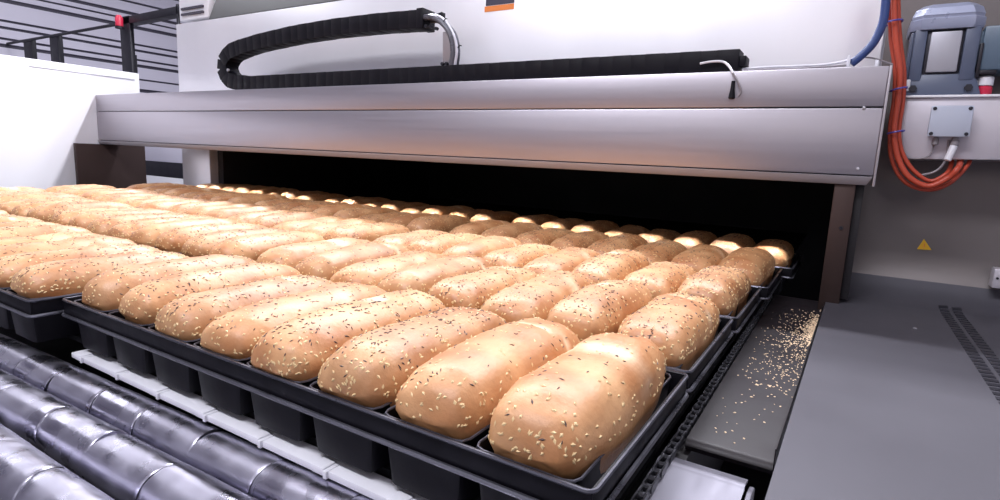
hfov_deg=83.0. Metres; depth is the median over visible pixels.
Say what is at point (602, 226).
bread loaf
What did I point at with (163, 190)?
bread loaf
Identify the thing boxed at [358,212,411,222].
bread loaf
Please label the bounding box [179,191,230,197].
bread loaf
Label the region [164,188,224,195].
bread loaf
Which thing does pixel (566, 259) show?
bread loaf
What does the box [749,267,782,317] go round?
pan
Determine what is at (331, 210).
bread loaf
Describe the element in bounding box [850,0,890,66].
air hose
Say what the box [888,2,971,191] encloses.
cable
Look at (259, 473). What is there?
roller
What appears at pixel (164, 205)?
bread loaf
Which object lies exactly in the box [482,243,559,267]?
bread loaf
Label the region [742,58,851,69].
loose cable
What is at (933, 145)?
cable
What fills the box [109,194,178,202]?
bread loaf
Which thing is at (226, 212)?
bread loaf
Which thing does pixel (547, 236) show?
bread loaf
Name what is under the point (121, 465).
roller
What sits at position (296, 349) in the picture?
bread loaf
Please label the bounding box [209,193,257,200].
bread loaf
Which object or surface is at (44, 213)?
bread loaf
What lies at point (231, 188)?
bread loaf
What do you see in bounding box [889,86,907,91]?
cable tie
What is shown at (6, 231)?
bread loaf
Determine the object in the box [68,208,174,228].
bread loaf
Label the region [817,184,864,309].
post
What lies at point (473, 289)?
bread loaf
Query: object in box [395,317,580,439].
bread loaf
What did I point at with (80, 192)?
bread loaf
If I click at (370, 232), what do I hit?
bread loaf
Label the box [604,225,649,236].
bread loaf
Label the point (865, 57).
loose cable
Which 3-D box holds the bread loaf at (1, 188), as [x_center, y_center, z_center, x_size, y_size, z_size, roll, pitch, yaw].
[-2.117,-0.211,2.406,0.124,0.114,0.323,8,11,30]
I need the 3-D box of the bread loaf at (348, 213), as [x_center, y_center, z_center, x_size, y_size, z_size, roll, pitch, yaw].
[-0.529,-0.116,2.263,0.120,0.113,0.328,8,11,32]
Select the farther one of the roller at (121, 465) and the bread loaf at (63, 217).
the bread loaf at (63, 217)
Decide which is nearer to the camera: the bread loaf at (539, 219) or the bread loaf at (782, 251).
the bread loaf at (782, 251)
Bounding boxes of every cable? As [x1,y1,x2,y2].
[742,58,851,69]
[744,64,846,70]
[865,57,892,64]
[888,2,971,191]
[891,0,963,188]
[897,0,953,182]
[905,145,934,158]
[916,140,949,176]
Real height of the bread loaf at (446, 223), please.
0.113 m
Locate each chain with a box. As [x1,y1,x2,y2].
[217,8,748,89]
[631,295,772,499]
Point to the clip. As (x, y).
(849, 57)
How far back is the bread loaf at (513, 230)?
1.83 m
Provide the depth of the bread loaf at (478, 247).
1.49 m
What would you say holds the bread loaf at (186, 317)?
in the pan at (428, 464)
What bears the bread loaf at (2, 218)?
in the pan at (41, 319)
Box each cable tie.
[886,19,903,26]
[887,130,904,134]
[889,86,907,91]
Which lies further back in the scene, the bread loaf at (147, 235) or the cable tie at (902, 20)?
the bread loaf at (147, 235)
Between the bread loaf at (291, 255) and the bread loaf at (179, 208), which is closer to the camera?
the bread loaf at (291, 255)
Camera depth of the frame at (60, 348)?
0.96 m
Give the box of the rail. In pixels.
[72,349,427,499]
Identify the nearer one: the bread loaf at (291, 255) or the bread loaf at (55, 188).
the bread loaf at (291, 255)
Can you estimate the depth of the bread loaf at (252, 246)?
1.41 m
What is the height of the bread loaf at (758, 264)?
0.116 m
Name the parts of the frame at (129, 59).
post, post, post, post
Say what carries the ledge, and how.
on the frame at (60, 348)
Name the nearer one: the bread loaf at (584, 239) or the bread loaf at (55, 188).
the bread loaf at (584, 239)
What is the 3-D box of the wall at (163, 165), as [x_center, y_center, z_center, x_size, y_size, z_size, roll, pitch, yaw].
[-4.448,-0.840,7.355,2.620,1.340,0.300,8,11,31]
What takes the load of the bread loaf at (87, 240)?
in the pan at (41, 319)
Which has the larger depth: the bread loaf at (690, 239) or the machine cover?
the bread loaf at (690, 239)
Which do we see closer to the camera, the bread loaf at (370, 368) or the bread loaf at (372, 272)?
the bread loaf at (370, 368)
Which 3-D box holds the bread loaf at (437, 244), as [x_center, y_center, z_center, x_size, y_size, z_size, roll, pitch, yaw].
[-0.144,0.008,1.628,0.127,0.111,0.327,8,11,32]
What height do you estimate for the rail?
0.012 m
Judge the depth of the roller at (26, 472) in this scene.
0.66 m
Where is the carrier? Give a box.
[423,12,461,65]
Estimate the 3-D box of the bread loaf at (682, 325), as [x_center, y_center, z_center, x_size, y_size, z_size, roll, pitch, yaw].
[0.290,0.139,0.957,0.130,0.109,0.323,8,11,30]
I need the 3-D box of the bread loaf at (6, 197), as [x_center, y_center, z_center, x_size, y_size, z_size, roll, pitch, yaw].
[-1.807,-0.167,2.215,0.120,0.114,0.328,8,11,31]
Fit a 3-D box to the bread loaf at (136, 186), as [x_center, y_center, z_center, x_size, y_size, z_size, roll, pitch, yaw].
[-1.840,-0.305,3.044,0.122,0.116,0.328,8,11,31]
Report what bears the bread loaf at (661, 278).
in the pan at (740, 319)
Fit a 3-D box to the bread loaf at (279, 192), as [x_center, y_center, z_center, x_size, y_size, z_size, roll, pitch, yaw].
[-1.115,-0.263,3.017,0.119,0.108,0.328,8,11,30]
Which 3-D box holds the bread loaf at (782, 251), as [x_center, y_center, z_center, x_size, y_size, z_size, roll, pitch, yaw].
[0.875,0.022,1.820,0.119,0.110,0.325,8,11,31]
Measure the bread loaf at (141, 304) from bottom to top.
0.113 m
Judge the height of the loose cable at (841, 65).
0.012 m
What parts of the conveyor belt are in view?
cross rod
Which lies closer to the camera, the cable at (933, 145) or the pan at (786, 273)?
the cable at (933, 145)
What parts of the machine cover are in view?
hinge bracket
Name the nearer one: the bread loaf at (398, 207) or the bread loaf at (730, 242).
the bread loaf at (730, 242)
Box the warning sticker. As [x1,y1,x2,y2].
[917,240,930,249]
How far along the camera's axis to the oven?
2.84 m
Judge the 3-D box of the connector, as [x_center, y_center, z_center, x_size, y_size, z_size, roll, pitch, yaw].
[1.173,-0.397,1.368,0.033,0.046,0.033,8,11,31]
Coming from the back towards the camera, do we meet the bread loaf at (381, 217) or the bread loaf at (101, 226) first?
the bread loaf at (381, 217)
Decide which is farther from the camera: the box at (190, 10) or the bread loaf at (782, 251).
the box at (190, 10)
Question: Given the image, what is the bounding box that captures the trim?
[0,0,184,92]
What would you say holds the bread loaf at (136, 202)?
in the pan
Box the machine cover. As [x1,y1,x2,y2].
[765,0,999,499]
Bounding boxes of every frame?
[0,294,775,499]
[6,4,179,73]
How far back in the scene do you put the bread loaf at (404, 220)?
2.04 m
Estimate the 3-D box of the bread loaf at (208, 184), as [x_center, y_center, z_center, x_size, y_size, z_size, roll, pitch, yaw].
[-1.635,-0.337,3.329,0.124,0.112,0.324,8,11,31]
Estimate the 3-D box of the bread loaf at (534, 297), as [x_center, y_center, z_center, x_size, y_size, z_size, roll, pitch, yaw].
[0.083,0.106,1.084,0.126,0.116,0.331,8,12,31]
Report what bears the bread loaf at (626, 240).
in the pan at (767, 291)
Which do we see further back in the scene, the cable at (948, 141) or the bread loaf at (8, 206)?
the bread loaf at (8, 206)
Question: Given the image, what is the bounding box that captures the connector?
[977,76,994,93]
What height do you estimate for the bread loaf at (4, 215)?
0.112 m
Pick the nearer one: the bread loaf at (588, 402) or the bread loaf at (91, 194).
the bread loaf at (588, 402)
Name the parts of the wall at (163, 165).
casing, casing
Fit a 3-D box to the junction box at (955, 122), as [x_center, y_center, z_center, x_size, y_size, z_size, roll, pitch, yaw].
[1.094,-0.284,1.381,0.082,0.132,0.035,8,11,31]
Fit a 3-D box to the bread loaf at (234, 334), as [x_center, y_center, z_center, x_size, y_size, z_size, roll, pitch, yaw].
[-0.309,0.120,0.916,0.126,0.112,0.329,8,11,31]
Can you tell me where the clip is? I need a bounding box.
[846,56,850,66]
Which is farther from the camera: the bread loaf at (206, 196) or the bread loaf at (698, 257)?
the bread loaf at (206, 196)
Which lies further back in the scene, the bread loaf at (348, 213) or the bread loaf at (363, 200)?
the bread loaf at (363, 200)
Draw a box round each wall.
[0,0,181,92]
[145,146,183,184]
[879,23,887,65]
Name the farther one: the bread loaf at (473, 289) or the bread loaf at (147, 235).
the bread loaf at (147, 235)
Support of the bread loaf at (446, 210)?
in the pan
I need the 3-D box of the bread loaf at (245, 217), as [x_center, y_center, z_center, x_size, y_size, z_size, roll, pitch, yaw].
[-0.830,-0.089,2.037,0.122,0.108,0.333,8,10,30]
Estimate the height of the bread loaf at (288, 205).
0.115 m
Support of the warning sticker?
attached to the machine cover
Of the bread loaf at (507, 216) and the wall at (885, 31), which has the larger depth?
the wall at (885, 31)
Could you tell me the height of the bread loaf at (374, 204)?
0.106 m
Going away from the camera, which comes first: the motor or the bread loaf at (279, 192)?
the motor
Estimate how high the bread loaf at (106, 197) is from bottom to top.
0.110 m
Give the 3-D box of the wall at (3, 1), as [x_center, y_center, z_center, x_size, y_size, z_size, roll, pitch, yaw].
[-6.679,-2.252,6.354,0.100,4.250,12.600,8,11,31]
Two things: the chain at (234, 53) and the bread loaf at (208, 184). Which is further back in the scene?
the bread loaf at (208, 184)
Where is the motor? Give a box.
[906,2,999,94]
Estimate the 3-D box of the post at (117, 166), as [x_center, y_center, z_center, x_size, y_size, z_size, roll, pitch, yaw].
[-2.416,-0.055,3.565,0.028,1.202,0.385,8,11,31]
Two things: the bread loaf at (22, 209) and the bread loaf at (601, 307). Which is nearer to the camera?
the bread loaf at (601, 307)
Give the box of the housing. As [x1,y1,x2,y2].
[0,54,139,189]
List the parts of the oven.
panel, panel, panel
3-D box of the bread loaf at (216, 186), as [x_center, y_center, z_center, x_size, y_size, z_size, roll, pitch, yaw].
[-1.528,-0.327,3.264,0.120,0.113,0.329,8,10,30]
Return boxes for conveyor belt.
[67,197,806,499]
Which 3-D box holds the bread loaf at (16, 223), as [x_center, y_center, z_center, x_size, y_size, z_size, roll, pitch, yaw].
[-1.306,-0.018,1.465,0.119,0.112,0.324,8,11,31]
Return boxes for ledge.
[685,295,823,474]
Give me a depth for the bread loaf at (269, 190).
3.00 m
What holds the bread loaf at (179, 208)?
in the pan
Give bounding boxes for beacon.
[115,15,123,29]
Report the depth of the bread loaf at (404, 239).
1.61 m
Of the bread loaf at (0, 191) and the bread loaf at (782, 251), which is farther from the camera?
the bread loaf at (0, 191)
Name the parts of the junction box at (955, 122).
lid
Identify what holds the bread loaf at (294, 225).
in the pan
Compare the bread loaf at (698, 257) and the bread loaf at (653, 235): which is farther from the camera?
the bread loaf at (653, 235)
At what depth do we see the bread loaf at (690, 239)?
1.86 m
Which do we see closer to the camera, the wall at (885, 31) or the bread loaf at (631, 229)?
the bread loaf at (631, 229)
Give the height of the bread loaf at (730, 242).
0.114 m
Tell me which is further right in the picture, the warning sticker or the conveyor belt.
the warning sticker
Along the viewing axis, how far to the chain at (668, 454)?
0.81 m
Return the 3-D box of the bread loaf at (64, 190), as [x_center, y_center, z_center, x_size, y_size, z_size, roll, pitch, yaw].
[-1.929,-0.244,2.696,0.130,0.108,0.324,8,11,30]
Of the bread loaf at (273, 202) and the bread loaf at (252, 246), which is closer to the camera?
the bread loaf at (252, 246)
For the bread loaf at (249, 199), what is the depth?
2.55 m
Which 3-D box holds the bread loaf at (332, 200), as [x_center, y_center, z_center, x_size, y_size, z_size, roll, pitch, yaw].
[-0.743,-0.209,2.791,0.126,0.109,0.326,8,11,31]
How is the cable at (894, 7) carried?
attached to the mounting bracket
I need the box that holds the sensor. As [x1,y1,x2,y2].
[700,60,741,98]
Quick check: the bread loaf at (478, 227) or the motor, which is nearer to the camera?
the motor
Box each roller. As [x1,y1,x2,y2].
[0,333,372,499]
[0,368,257,499]
[0,423,114,499]
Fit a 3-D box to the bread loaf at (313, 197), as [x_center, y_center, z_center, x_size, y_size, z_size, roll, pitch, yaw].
[-0.908,-0.235,2.888,0.119,0.111,0.326,8,11,31]
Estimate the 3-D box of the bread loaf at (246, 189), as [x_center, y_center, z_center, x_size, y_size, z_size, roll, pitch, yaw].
[-1.324,-0.296,3.138,0.120,0.119,0.325,8,10,31]
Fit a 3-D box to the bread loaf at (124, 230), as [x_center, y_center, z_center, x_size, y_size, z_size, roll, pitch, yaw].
[-1.019,-0.049,1.744,0.122,0.109,0.328,8,11,30]
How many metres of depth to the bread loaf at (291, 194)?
2.87 m
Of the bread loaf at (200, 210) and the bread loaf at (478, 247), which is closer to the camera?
the bread loaf at (478, 247)
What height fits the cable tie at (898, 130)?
0.012 m
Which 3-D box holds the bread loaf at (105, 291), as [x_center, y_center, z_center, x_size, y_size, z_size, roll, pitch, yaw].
[-0.620,0.073,1.103,0.120,0.114,0.326,8,11,30]
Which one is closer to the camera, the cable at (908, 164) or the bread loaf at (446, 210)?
the cable at (908, 164)
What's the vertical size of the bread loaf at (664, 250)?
0.108 m
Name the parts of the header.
panel, core plate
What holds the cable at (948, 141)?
hanging from the junction box at (955, 122)
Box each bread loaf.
[0,187,45,191]
[0,191,43,191]
[0,192,54,193]
[0,193,83,203]
[0,197,91,213]
[0,214,22,216]
[0,216,43,221]
[0,221,60,226]
[0,224,91,236]
[0,231,105,245]
[0,235,135,257]
[0,243,160,287]
[10,251,187,298]
[11,200,98,216]
[26,201,132,221]
[45,184,114,191]
[50,206,146,225]
[55,187,117,192]
[67,188,131,195]
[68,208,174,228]
[81,189,156,199]
[82,254,256,310]
[86,212,191,235]
[93,192,166,200]
[107,215,213,239]
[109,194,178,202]
[118,262,300,324]
[124,197,193,206]
[127,182,175,188]
[130,217,239,246]
[138,199,209,209]
[142,184,197,190]
[153,187,205,193]
[154,223,266,252]
[155,274,333,340]
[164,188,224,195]
[167,201,243,212]
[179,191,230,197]
[181,228,289,256]
[184,203,261,214]
[193,192,242,199]
[198,183,214,187]
[200,282,387,358]
[204,206,284,218]
[208,184,249,189]
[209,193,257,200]
[209,231,324,260]
[221,185,260,191]
[226,209,302,222]
[228,194,288,203]
[233,186,278,192]
[247,212,328,227]
[249,188,298,193]
[250,289,445,380]
[254,199,310,205]
[256,237,369,267]
[269,191,288,194]
[272,216,346,230]
[274,201,331,209]
[281,191,328,198]
[291,202,348,211]
[294,242,409,279]
[295,193,348,200]
[297,218,376,235]
[312,203,372,215]
[317,307,505,407]
[322,222,409,241]
[325,196,360,202]
[330,250,444,285]
[333,207,397,218]
[342,197,391,203]
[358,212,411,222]
[364,200,405,206]
[372,229,449,246]
[377,255,492,292]
[382,202,428,211]
[383,212,438,226]
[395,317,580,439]
[400,205,445,212]
[406,214,469,232]
[406,232,483,253]
[422,205,472,214]
[427,265,537,308]
[441,236,521,256]
[449,219,508,234]
[450,209,493,219]
[470,211,519,222]
[480,270,593,322]
[481,222,542,237]
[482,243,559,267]
[488,333,666,479]
[512,214,557,225]
[515,228,572,244]
[523,247,600,274]
[541,218,585,229]
[546,280,652,340]
[550,231,608,249]
[571,220,618,232]
[572,248,649,283]
[587,233,647,253]
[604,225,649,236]
[618,292,719,369]
[624,261,696,299]
[634,239,686,263]
[639,229,680,242]
[671,244,727,271]
[674,230,716,249]
[677,266,750,316]
[710,233,755,254]
[718,247,774,286]
[754,239,793,267]
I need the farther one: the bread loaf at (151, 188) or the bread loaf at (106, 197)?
the bread loaf at (151, 188)
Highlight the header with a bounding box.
[96,65,892,186]
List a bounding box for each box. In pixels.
[179,0,215,22]
[927,105,974,160]
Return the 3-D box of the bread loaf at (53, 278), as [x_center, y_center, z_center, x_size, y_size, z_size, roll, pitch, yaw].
[-0.786,0.059,1.153,0.130,0.105,0.326,8,10,30]
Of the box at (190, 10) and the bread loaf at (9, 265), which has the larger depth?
the box at (190, 10)
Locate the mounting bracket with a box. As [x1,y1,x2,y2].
[893,94,999,160]
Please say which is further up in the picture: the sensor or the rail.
the sensor
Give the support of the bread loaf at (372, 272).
in the pan at (704, 362)
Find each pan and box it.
[0,287,81,341]
[61,295,688,499]
[666,316,733,395]
[717,286,761,354]
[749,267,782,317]
[771,253,801,293]
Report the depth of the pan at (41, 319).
1.02 m
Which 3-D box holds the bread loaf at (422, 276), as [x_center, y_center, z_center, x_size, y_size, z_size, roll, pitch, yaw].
[-0.126,0.074,1.211,0.122,0.112,0.326,8,11,31]
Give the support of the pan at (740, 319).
on the conveyor belt
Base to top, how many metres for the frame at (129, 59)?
2.464 m
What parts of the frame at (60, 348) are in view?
roller guard, plate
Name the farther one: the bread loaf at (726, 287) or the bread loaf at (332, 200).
the bread loaf at (332, 200)
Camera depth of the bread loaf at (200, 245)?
1.44 m
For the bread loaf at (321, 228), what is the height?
0.108 m
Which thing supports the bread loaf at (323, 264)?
in the pan at (704, 362)
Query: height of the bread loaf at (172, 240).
0.112 m
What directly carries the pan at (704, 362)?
on the conveyor belt
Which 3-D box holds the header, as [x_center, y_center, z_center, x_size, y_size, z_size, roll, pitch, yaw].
[-0.718,-0.548,2.435,3.954,0.291,0.112,8,11,31]
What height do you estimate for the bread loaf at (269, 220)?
0.113 m
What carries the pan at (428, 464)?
on the conveyor belt
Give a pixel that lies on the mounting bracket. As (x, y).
(983, 142)
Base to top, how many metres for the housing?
1.650 m
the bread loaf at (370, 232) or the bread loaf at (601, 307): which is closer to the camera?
the bread loaf at (601, 307)
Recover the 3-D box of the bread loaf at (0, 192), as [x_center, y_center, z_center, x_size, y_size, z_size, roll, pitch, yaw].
[-1.909,-0.179,2.282,0.120,0.117,0.328,8,10,31]
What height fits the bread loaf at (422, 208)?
0.107 m
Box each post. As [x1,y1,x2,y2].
[73,143,146,188]
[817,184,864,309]
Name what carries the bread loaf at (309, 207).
in the pan
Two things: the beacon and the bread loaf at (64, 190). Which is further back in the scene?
the beacon
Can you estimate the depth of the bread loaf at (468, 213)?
2.34 m
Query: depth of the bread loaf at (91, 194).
2.49 m
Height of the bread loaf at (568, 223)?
0.116 m
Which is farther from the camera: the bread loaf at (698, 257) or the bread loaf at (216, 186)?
the bread loaf at (216, 186)
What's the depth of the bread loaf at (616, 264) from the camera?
1.29 m
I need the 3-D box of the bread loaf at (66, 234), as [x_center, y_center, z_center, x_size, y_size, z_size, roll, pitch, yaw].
[-1.097,0.014,1.344,0.126,0.104,0.329,8,11,31]
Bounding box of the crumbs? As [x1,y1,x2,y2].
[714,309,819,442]
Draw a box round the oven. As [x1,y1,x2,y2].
[176,0,883,340]

